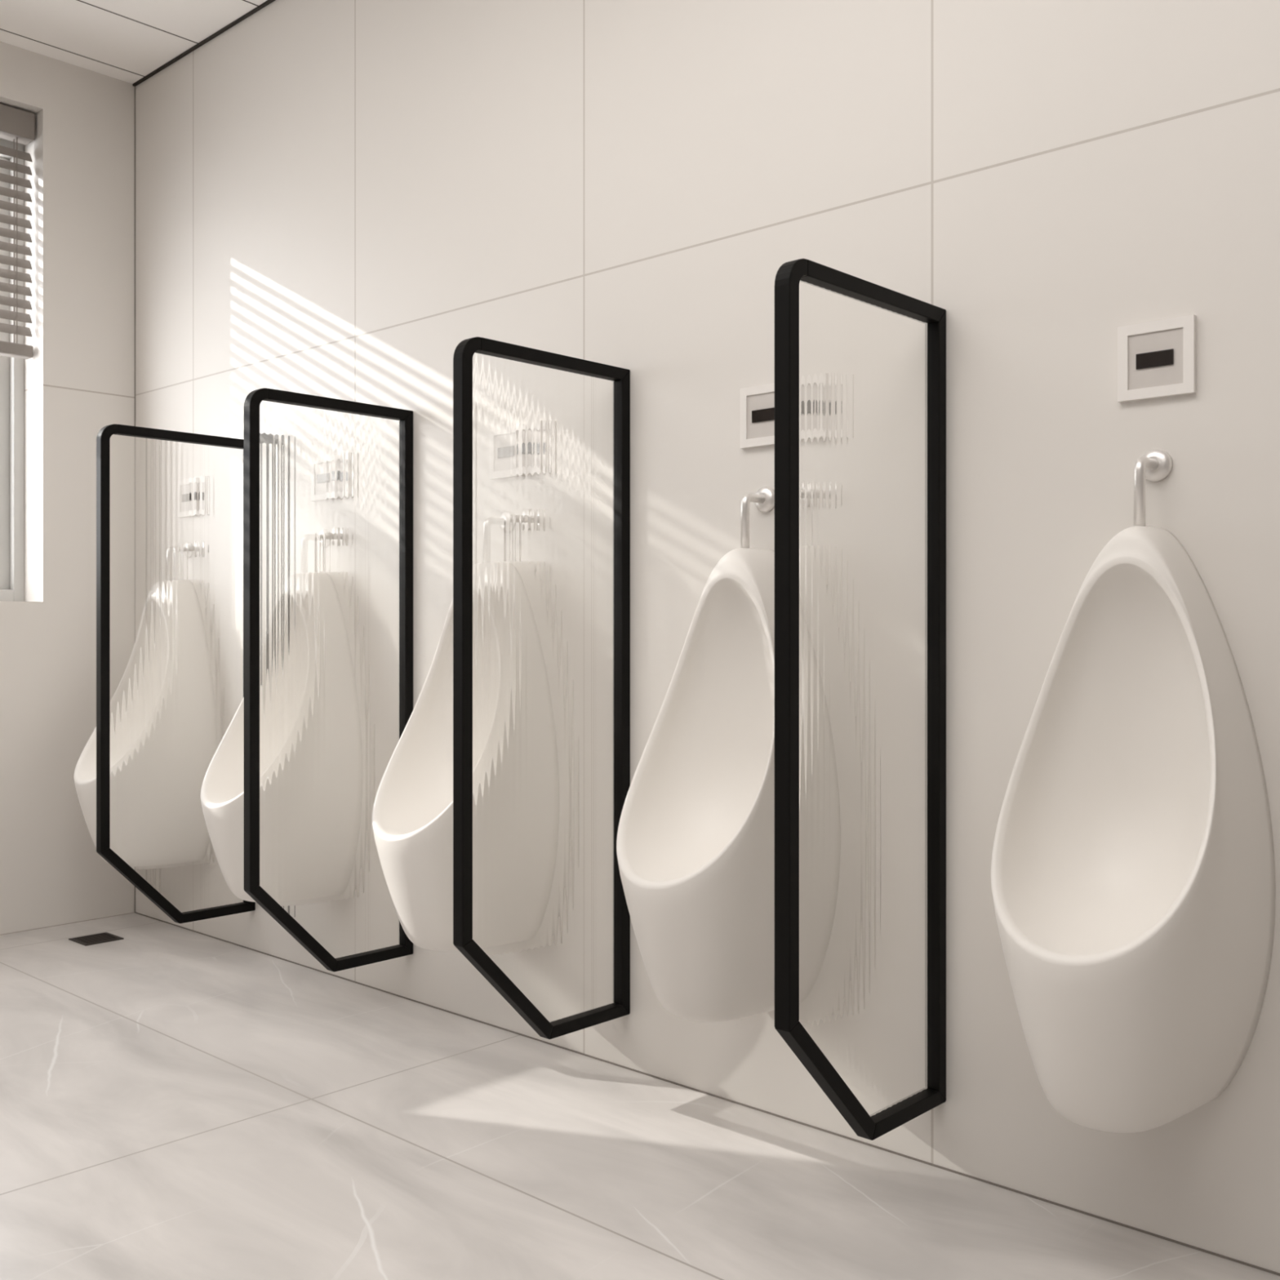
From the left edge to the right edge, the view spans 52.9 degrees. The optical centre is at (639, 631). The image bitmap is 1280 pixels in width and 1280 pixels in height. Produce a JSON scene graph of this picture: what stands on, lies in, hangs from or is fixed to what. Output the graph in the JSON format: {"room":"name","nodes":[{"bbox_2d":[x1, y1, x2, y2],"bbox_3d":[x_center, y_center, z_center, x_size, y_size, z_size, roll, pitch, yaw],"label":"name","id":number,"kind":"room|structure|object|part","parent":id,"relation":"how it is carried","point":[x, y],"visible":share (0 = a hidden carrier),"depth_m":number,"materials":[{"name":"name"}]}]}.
{"room":"public restroom","nodes":[
{"label":"public restroom","id":0,"kind":"room"},
{"bbox_2d":[0,41,134,935],"bbox_3d":[-2.793,-0.386,2.443,0.200,2.400,3.700,0,0,43],"label":"wall","id":1,"kind":"structure","parent":0,"point":[79,377],"depth_m":3.58,"materials":[{"name":"beige tile"}]},
{"bbox_2d":[0,137,24,601],"bbox_3d":[-2.161,-0.761,3.205,0.062,1.355,1.198,0,0,43],"label":"window","id":2,"kind":"structure","parent":1,"relation":"in","point":[11,369],"depth_m":3.61,"materials":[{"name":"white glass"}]},
{"bbox_3d":[-2.171,-0.724,3.215,0.035,1.212,1.138,0,0,43],"label":"sash","id":3,"kind":"part","parent":2,"relation":"part of","materials":[{"name":"white metal"}]},
{"bbox_2d":[0,103,35,359],"bbox_3d":[-2.093,-1.095,3.142,0.058,0.674,1.182,0,0,43],"label":"blind","id":4,"kind":"object","parent":2,"relation":"attached to","point":[18,126],"visible":1,"depth_m":3.54,"materials":[{"name":"grey metal"}]},
{"bbox_3d":[-1.726,-1.075,3.551,0.001,0.566,0.003,0,0,43],"label":"ladder cord","id":5,"kind":"part","parent":4,"relation":"part of","materials":[{"name":"white fabric"}]},
{"bbox_3d":[-1.712,-1.075,3.538,0.001,0.566,0.003,0,0,43],"label":"ladder cord","id":6,"kind":"part","parent":4,"relation":"part of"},
{"bbox_3d":[-2.092,-0.775,3.142,0.040,0.034,1.182,0,0,43],"label":"rail","id":7,"kind":"part","parent":4,"relation":"part of","materials":[{"name":"grey metal"}]},
{"bbox_2d":[134,86,135,911],"bbox_3d":[-1.463,-0.385,3.731,0.002,2.391,0.002,0,0,43],"label":"trim","id":8,"kind":"structure","parent":1,"relation":"attached to","point":[135,86],"depth_m":3.73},
{"bbox_2d":[0,0,266,84],"bbox_3d":[-0.922,-1.636,0.711,5.300,0.100,4.100,0,0,43],"label":"ceiling","id":9,"kind":"structure","parent":0,"point":[126,41],"depth_m":3.38,"materials":[{"name":"white paint"}]},
{"bbox_2d":[0,912,1279,1279],"bbox_3d":[-0.922,0.864,0.711,5.300,0.100,4.100,0,0,43],"label":"floor","id":10,"kind":"structure","parent":0,"point":[176,1103],"depth_m":1.99,"materials":[{"name":"tile"}]},
{"bbox_2d":[68,932,124,946],"bbox_3d":[-1.440,0.813,3.410,0.102,0.002,0.102,0,0,43],"label":"floor drain","id":11,"kind":"object","parent":10,"relation":"on","point":[104,937],"visible":1,"depth_m":3.40,"materials":[{"name":"brown metal"}]},
{"bbox_2d":[135,0,1279,1273],"bbox_3d":[0.403,-0.386,2.142,5.300,2.400,0.200,0,0,43],"label":"wall","id":12,"kind":"structure","parent":0,"point":[333,197],"depth_m":2.15,"materials":[{"name":"beige tile"}]},
{"bbox_2d":[73,726,109,863],"bbox_3d":[-1.333,0.239,3.408,0.300,0.760,0.302,0,0,43],"label":"urinal","id":13,"kind":"object","parent":12,"relation":"attached to","point":[85,772],"visible":0.02,"depth_m":3.33,"materials":[{"name":"white ceramic"}]},
{"bbox_2d":[96,423,255,924],"bbox_3d":[-1.126,0.111,3.148,0.025,1.199,0.400,0,0,43],"label":"partition","id":14,"kind":"object","parent":12,"relation":"attached to","point":[170,504],"depth_m":3.12,"materials":[{"name":"clear glass"}]},
{"bbox_3d":[-1.249,0.013,3.016,0.025,1.001,0.040,0,0,43],"label":"post","id":15,"kind":"part","parent":14,"relation":"part of","materials":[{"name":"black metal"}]},
{"bbox_3d":[-1.193,0.608,3.077,0.025,0.205,0.203,0,0,43],"label":"diagonal rail","id":16,"kind":"part","parent":14,"relation":"part of","materials":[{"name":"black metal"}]},
{"bbox_3d":[-1.113,-0.477,3.163,0.025,0.022,0.359,0,0,43],"label":"rail","id":17,"kind":"part","parent":14,"relation":"part of","materials":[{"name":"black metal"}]},
{"bbox_3d":[-1.060,0.700,3.220,0.025,0.022,0.204,0,0,43],"label":"rail","id":18,"kind":"part","parent":14,"relation":"part of","materials":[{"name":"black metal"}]},
{"bbox_3d":[-0.998,0.111,3.287,0.025,1.198,0.022,0,0,43],"label":"wall post","id":19,"kind":"part","parent":14,"relation":"part of","materials":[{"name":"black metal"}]},
{"bbox_2d":[132,0,275,86],"bbox_3d":[0.332,-1.583,2.065,4.900,0.006,0.008,0,0,43],"label":"trim","id":20,"kind":"structure","parent":12,"relation":"attached to","point":[267,2],"depth_m":3.45,"materials":[{"name":"black metal"}]},
{"bbox_2d":[200,697,255,902],"bbox_3d":[-0.851,0.239,2.962,0.300,0.760,0.302,0,0,43],"label":"urinal","id":21,"kind":"object","parent":12,"relation":"attached to","point":[222,790],"visible":0.13,"depth_m":2.89,"materials":[{"name":"white ceramic"}]},
{"bbox_2d":[244,387,413,972],"bbox_3d":[-0.645,0.111,2.702,0.025,1.199,0.400,0,0,43],"label":"partition","id":22,"kind":"object","parent":12,"relation":"attached to","point":[328,482],"depth_m":2.68,"materials":[{"name":"clear glass"}]},
{"bbox_3d":[-0.767,0.013,2.570,0.025,1.001,0.040,0,0,43],"label":"post","id":23,"kind":"part","parent":22,"relation":"part of","materials":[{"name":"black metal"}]},
{"bbox_3d":[-0.711,0.608,2.631,0.025,0.205,0.203,0,0,43],"label":"diagonal rail","id":24,"kind":"part","parent":22,"relation":"part of","materials":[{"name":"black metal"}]},
{"bbox_3d":[-0.631,-0.477,2.717,0.025,0.022,0.359,0,0,43],"label":"rail","id":25,"kind":"part","parent":22,"relation":"part of","materials":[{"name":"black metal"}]},
{"bbox_3d":[-0.579,0.700,2.774,0.025,0.022,0.204,0,0,43],"label":"rail","id":26,"kind":"part","parent":22,"relation":"part of","materials":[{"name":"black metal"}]},
{"bbox_3d":[-0.516,0.111,2.841,0.025,1.198,0.022,0,0,43],"label":"wall post","id":27,"kind":"part","parent":22,"relation":"part of","materials":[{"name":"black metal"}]},
{"bbox_2d":[372,598,458,951],"bbox_3d":[-0.370,0.239,2.516,0.300,0.760,0.302,0,0,43],"label":"urinal","id":28,"kind":"object","parent":12,"relation":"attached to","point":[412,811],"visible":0.31,"depth_m":2.51,"materials":[{"name":"white ceramic"}]},
{"bbox_2d":[453,337,630,1039],"bbox_3d":[-0.163,0.111,2.256,0.025,1.199,0.400,0,0,43],"label":"partition","id":29,"kind":"object","parent":12,"relation":"attached to","point":[541,439],"depth_m":2.24,"materials":[{"name":"clear glass"}]},
{"bbox_3d":[-0.285,0.013,2.124,0.025,1.001,0.040,0,0,43],"label":"post","id":30,"kind":"part","parent":29,"relation":"part of","materials":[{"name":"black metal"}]},
{"bbox_3d":[-0.229,0.608,2.185,0.025,0.205,0.203,0,0,43],"label":"diagonal rail","id":31,"kind":"part","parent":29,"relation":"part of","materials":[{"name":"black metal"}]},
{"bbox_3d":[-0.149,-0.477,2.271,0.025,0.022,0.359,0,0,43],"label":"rail","id":32,"kind":"part","parent":29,"relation":"part of","materials":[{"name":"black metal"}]},
{"bbox_3d":[-0.097,0.700,2.328,0.025,0.022,0.204,0,0,43],"label":"rail","id":33,"kind":"part","parent":29,"relation":"part of","materials":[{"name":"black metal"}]},
{"bbox_3d":[-0.035,0.111,2.395,0.025,1.198,0.022,0,0,43],"label":"wall post","id":34,"kind":"part","parent":29,"relation":"part of","materials":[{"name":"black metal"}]},
{"bbox_2d":[616,547,774,1022],"bbox_3d":[0.112,0.239,2.070,0.300,0.760,0.302,0,0,43],"label":"urinal","id":35,"kind":"object","parent":12,"relation":"attached to","point":[695,840],"visible":0.8,"depth_m":2.10,"materials":[{"name":"white ceramic"}]},
{"bbox_2d":[134,911,1279,1275],"bbox_3d":[0.334,0.812,2.068,4.900,0.003,0.002,0,0,43],"label":"trim","id":36,"kind":"structure","parent":12,"relation":"attached to","point":[405,997],"depth_m":2.11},
{"bbox_2d":[739,382,774,448],"bbox_3d":[0.212,-0.366,2.176,0.102,0.102,0.009,0,0,43],"label":"sensor","id":37,"kind":"object","parent":12,"relation":"attached to","point":[757,403],"visible":0.59,"depth_m":2.18,"materials":[{"name":"white plastic"}]},
{"bbox_3d":[0.213,-0.366,2.177,0.074,0.074,0.006,0,0,43],"label":"panel","id":38,"kind":"part","parent":37,"relation":"part of","materials":[{"name":"white plastic"}]},
{"bbox_2d":[740,486,774,547],"bbox_3d":[0.192,-0.192,2.156,0.043,0.106,0.065,0,0,43],"label":"pipe","id":39,"kind":"object","parent":12,"relation":"attached to","point":[763,500],"visible":0.96,"depth_m":2.14,"materials":[{"name":"silver metal"}]},
{"bbox_2d":[774,258,946,1140],"bbox_3d":[0.319,0.111,1.810,0.025,1.199,0.400,0,0,43],"label":"partition","id":40,"kind":"object","parent":12,"relation":"attached to","point":[860,364],"depth_m":1.80,"materials":[{"name":"clear glass"}]},
{"bbox_3d":[0.197,0.013,1.678,0.025,1.001,0.040,0,0,43],"label":"post","id":41,"kind":"part","parent":40,"relation":"part of","materials":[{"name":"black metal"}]},
{"bbox_3d":[0.253,0.608,1.739,0.025,0.205,0.203,0,0,43],"label":"diagonal rail","id":42,"kind":"part","parent":40,"relation":"part of","materials":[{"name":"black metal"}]},
{"bbox_3d":[0.332,-0.477,1.825,0.025,0.022,0.359,0,0,43],"label":"rail","id":43,"kind":"part","parent":40,"relation":"part of","materials":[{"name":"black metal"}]},
{"bbox_3d":[0.385,0.700,1.882,0.025,0.022,0.204,0,0,43],"label":"rail","id":44,"kind":"part","parent":40,"relation":"part of","materials":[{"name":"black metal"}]},
{"bbox_3d":[0.447,0.111,1.949,0.025,1.198,0.022,0,0,43],"label":"wall post","id":45,"kind":"part","parent":40,"relation":"part of","materials":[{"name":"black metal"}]},
{"bbox_2d":[991,525,1275,1133],"bbox_3d":[0.594,0.239,1.624,0.300,0.760,0.302,0,0,43],"label":"urinal","id":46,"kind":"object","parent":12,"relation":"attached to","point":[1133,885],"visible":1,"depth_m":1.63,"materials":[{"name":"white ceramic"}]},
{"bbox_2d":[1133,448,1173,526],"bbox_3d":[0.674,-0.192,1.710,0.043,0.106,0.065,0,0,43],"label":"pipe","id":47,"kind":"object","parent":12,"relation":"attached to","point":[1156,464],"visible":0.99,"depth_m":1.69,"materials":[{"name":"silver metal"}]},
{"bbox_2d":[1117,314,1196,402],"bbox_3d":[0.694,-0.366,1.730,0.102,0.102,0.009,0,0,43],"label":"sensor","id":48,"kind":"object","parent":12,"relation":"attached to","point":[1156,359],"visible":1,"depth_m":1.73,"materials":[{"name":"white plastic"}]},
{"bbox_3d":[0.694,-0.366,1.731,0.074,0.074,0.006,0,0,43],"label":"panel","id":49,"kind":"part","parent":48,"relation":"part of","materials":[{"name":"white plastic"}]}
]}

